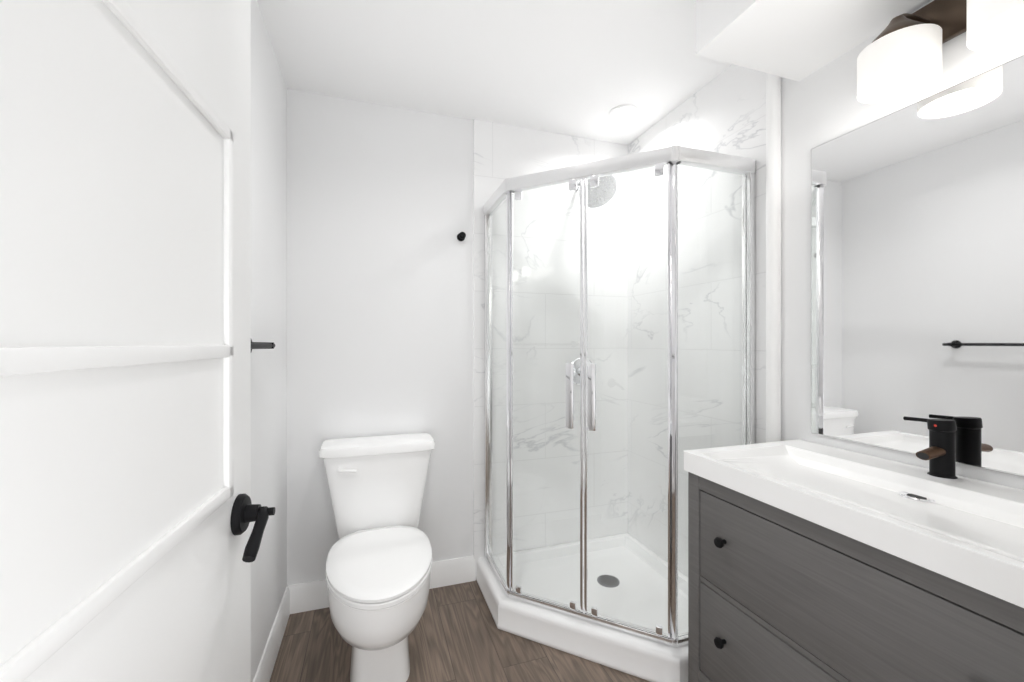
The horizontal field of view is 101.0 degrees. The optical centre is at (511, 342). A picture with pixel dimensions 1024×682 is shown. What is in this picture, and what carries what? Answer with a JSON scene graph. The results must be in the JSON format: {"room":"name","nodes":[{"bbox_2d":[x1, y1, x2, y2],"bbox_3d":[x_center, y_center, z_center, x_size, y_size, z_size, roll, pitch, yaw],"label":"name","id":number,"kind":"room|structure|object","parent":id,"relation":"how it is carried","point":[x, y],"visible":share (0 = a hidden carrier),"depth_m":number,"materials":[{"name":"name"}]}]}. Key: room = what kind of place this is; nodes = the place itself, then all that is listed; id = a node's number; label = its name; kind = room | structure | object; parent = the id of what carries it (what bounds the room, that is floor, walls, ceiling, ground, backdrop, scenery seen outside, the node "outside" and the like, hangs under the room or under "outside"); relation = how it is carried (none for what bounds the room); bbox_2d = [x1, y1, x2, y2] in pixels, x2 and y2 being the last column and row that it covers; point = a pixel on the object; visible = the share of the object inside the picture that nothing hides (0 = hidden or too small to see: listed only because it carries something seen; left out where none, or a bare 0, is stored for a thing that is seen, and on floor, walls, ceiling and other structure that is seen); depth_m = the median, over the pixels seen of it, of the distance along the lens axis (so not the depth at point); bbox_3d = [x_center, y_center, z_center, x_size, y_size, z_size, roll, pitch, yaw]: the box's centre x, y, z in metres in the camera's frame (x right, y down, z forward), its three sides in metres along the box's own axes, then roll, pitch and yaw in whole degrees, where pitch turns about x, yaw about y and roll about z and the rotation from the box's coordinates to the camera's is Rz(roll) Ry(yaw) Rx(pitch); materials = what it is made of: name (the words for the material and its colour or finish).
{"room":"bathroom","nodes":[
{"label":"bathroom","id":0,"kind":"room"},
{"bbox_2d":[251,0,286,681],"bbox_3d":[-0.623,0.035,0.515,0.120,2.390,3.170,0,0,-18],"label":"wall","id":1,"kind":"structure","parent":0,"point":[268,300],"depth_m":1.59,"materials":[{"name":"white paint"}]},
{"bbox_2d":[251,339,274,351],"bbox_3d":[-0.710,0.008,1.082,0.070,0.048,0.600,0,0,-18],"label":"towel rail","id":2,"kind":"object","parent":1,"relation":"attached to","point":[262,345],"visible":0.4,"depth_m":1.26,"materials":[{"name":"black metal"}]},
{"bbox_2d":[253,585,289,681],"bbox_3d":[-0.691,1.167,0.935,0.014,0.125,2.090,0,0,-18],"label":"baseboard","id":3,"kind":"structure","parent":1,"relation":"attached to","point":[267,661],"depth_m":1.62,"materials":[{"name":"white paint"}]},
{"bbox_2d":[287,89,472,584],"bbox_3d":[-0.188,0.035,2.265,2.045,2.390,0.120,0,0,-18],"label":"wall","id":4,"kind":"structure","parent":0,"point":[379,279],"depth_m":2.05,"materials":[{"name":"white paint"}]},
{"bbox_2d":[286,555,474,613],"bbox_3d":[-0.608,1.167,2.055,0.876,0.125,0.014,0,0,-18],"label":"baseboard","id":5,"kind":"structure","parent":4,"relation":"attached to","point":[309,596],"depth_m":2.12,"materials":[{"name":"white paint"}]},
{"bbox_2d":[457,232,465,240],"bbox_3d":[-0.256,-0.545,2.152,0.042,0.042,0.050,0,0,-18],"label":"hook","id":6,"kind":"object","parent":4,"relation":"attached to","point":[461,236],"visible":1,"depth_m":2.13,"materials":[{"name":"black metal"}]},
{"bbox_2d":[473,119,627,579],"bbox_3d":[0.245,0.035,2.339,0.935,2.390,0.012,0,0,-18],"label":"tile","id":7,"kind":"structure","parent":4,"relation":"attached to","point":[502,153],"depth_m":2.21,"materials":[{"name":"tile"}]},
{"bbox_2d":[269,580,649,681],"bbox_3d":[0.290,1.260,0.818,2.045,0.060,3.170,0,0,-18],"label":"floor","id":8,"kind":"structure","parent":0,"point":[456,634],"depth_m":1.68,"materials":[{"name":"brown wood"}]},
{"bbox_2d":[319,433,434,681],"bbox_3d":[-0.523,0.837,1.677,0.492,0.787,0.768,0,0,-18],"label":"toilet","id":9,"kind":"object","parent":8,"relation":"on","point":[378,565],"visible":1,"depth_m":1.60,"materials":[{"name":"white ceramic"}]},
{"bbox_2d":[476,145,754,681],"bbox_3d":[0.389,0.256,1.899,0.911,1.948,0.911,0,0,-18],"label":"shower","id":10,"kind":"object","parent":8,"relation":"on","point":[619,335],"visible":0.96,"depth_m":1.65,"materials":[{"name":"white glass"}]},
{"bbox_2d":[766,73,780,442],"bbox_3d":[0.967,0.035,1.563,0.048,2.390,0.048,0,0,-18],"label":"wall","id":11,"kind":"structure","parent":8,"relation":"on","point":[773,258],"depth_m":1.54,"materials":[{"name":"white paint"}]},
{"bbox_2d":[684,416,1023,681],"bbox_3d":[0.905,0.712,1.010,0.513,1.037,0.846,0,0,-18],"label":"bathroom vanity","id":12,"kind":"object","parent":8,"relation":"on","point":[811,562],"visible":1,"depth_m":0.96,"materials":[{"name":"grey wood"}]},
{"bbox_2d":[897,416,958,503],"bbox_3d":[1.034,0.289,1.077,0.163,0.192,0.114,0,0,-18],"label":"faucet","id":13,"kind":"object","parent":12,"relation":"on","point":[915,484],"depth_m":1.05,"materials":[{"name":"black metal"}]},
{"bbox_2d":[257,0,731,144],"bbox_3d":[0.290,-1.200,0.818,2.045,0.080,3.170,0,0,-18],"label":"ceiling","id":14,"kind":"structure","parent":0,"point":[581,68],"depth_m":1.72,"materials":[{"name":"white paint"}]},
{"bbox_2d":[609,105,638,120],"bbox_3d":[0.562,-1.157,2.124,0.144,0.006,0.144,0,0,-18],"label":"recessed light","id":15,"kind":"object","parent":14,"relation":"in","point":[623,112],"visible":1,"depth_m":2.12,"materials":[{"name":"white paint"}]},
{"bbox_2d":[696,0,931,81],"bbox_3d":[0.967,-1.042,0.931,0.450,0.235,1.040,0,0,-18],"label":"ceiling soffit","id":16,"kind":"structure","parent":14,"relation":"attached to","point":[798,40],"depth_m":1.26,"materials":[{"name":"white paint"}]},
{"bbox_2d":[781,0,1023,489],"bbox_3d":[1.204,0.035,1.120,0.120,2.390,3.170,0,0,-18],"label":"wall","id":17,"kind":"structure","parent":0,"point":[821,106],"depth_m":1.46,"materials":[{"name":"white paint"}]},
{"bbox_2d":[628,64,765,443],"bbox_3d":[0.832,0.035,2.036,0.012,2.390,0.933,0,0,-18],"label":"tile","id":18,"kind":"structure","parent":17,"relation":"attached to","point":[724,112],"depth_m":1.72,"materials":[{"name":"stone"}]},
{"bbox_2d":[811,55,1023,475],"bbox_3d":[1.177,-0.179,0.995,0.006,0.974,0.956,0,0,-18],"label":"mirror","id":19,"kind":"object","parent":17,"relation":"attached to","point":[917,259],"visible":1,"depth_m":1.15,"materials":[{"name":"white mirror"}]},
{"bbox_2d":[857,0,1023,103],"bbox_3d":[1.101,-0.789,0.892,0.215,0.241,0.622,0,0,-18],"label":"sconce","id":20,"kind":"object","parent":17,"relation":"attached to","point":[899,56],"visible":1,"depth_m":1.05,"materials":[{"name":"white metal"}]},
{"bbox_3d":[0.506,0.035,0.167,1.805,2.390,0.120,0,0,-18],"label":"wall","id":21,"kind":"structure","parent":0,"visible":0},
{"bbox_2d":[0,0,274,681],"bbox_3d":[-0.374,0.211,0.357,0.139,2.022,0.781,0,0,-14],"label":"door","id":22,"kind":"structure","parent":21,"relation":"in","point":[130,542],"depth_m":0.40,"materials":[{"name":"white paint"}]}
]}

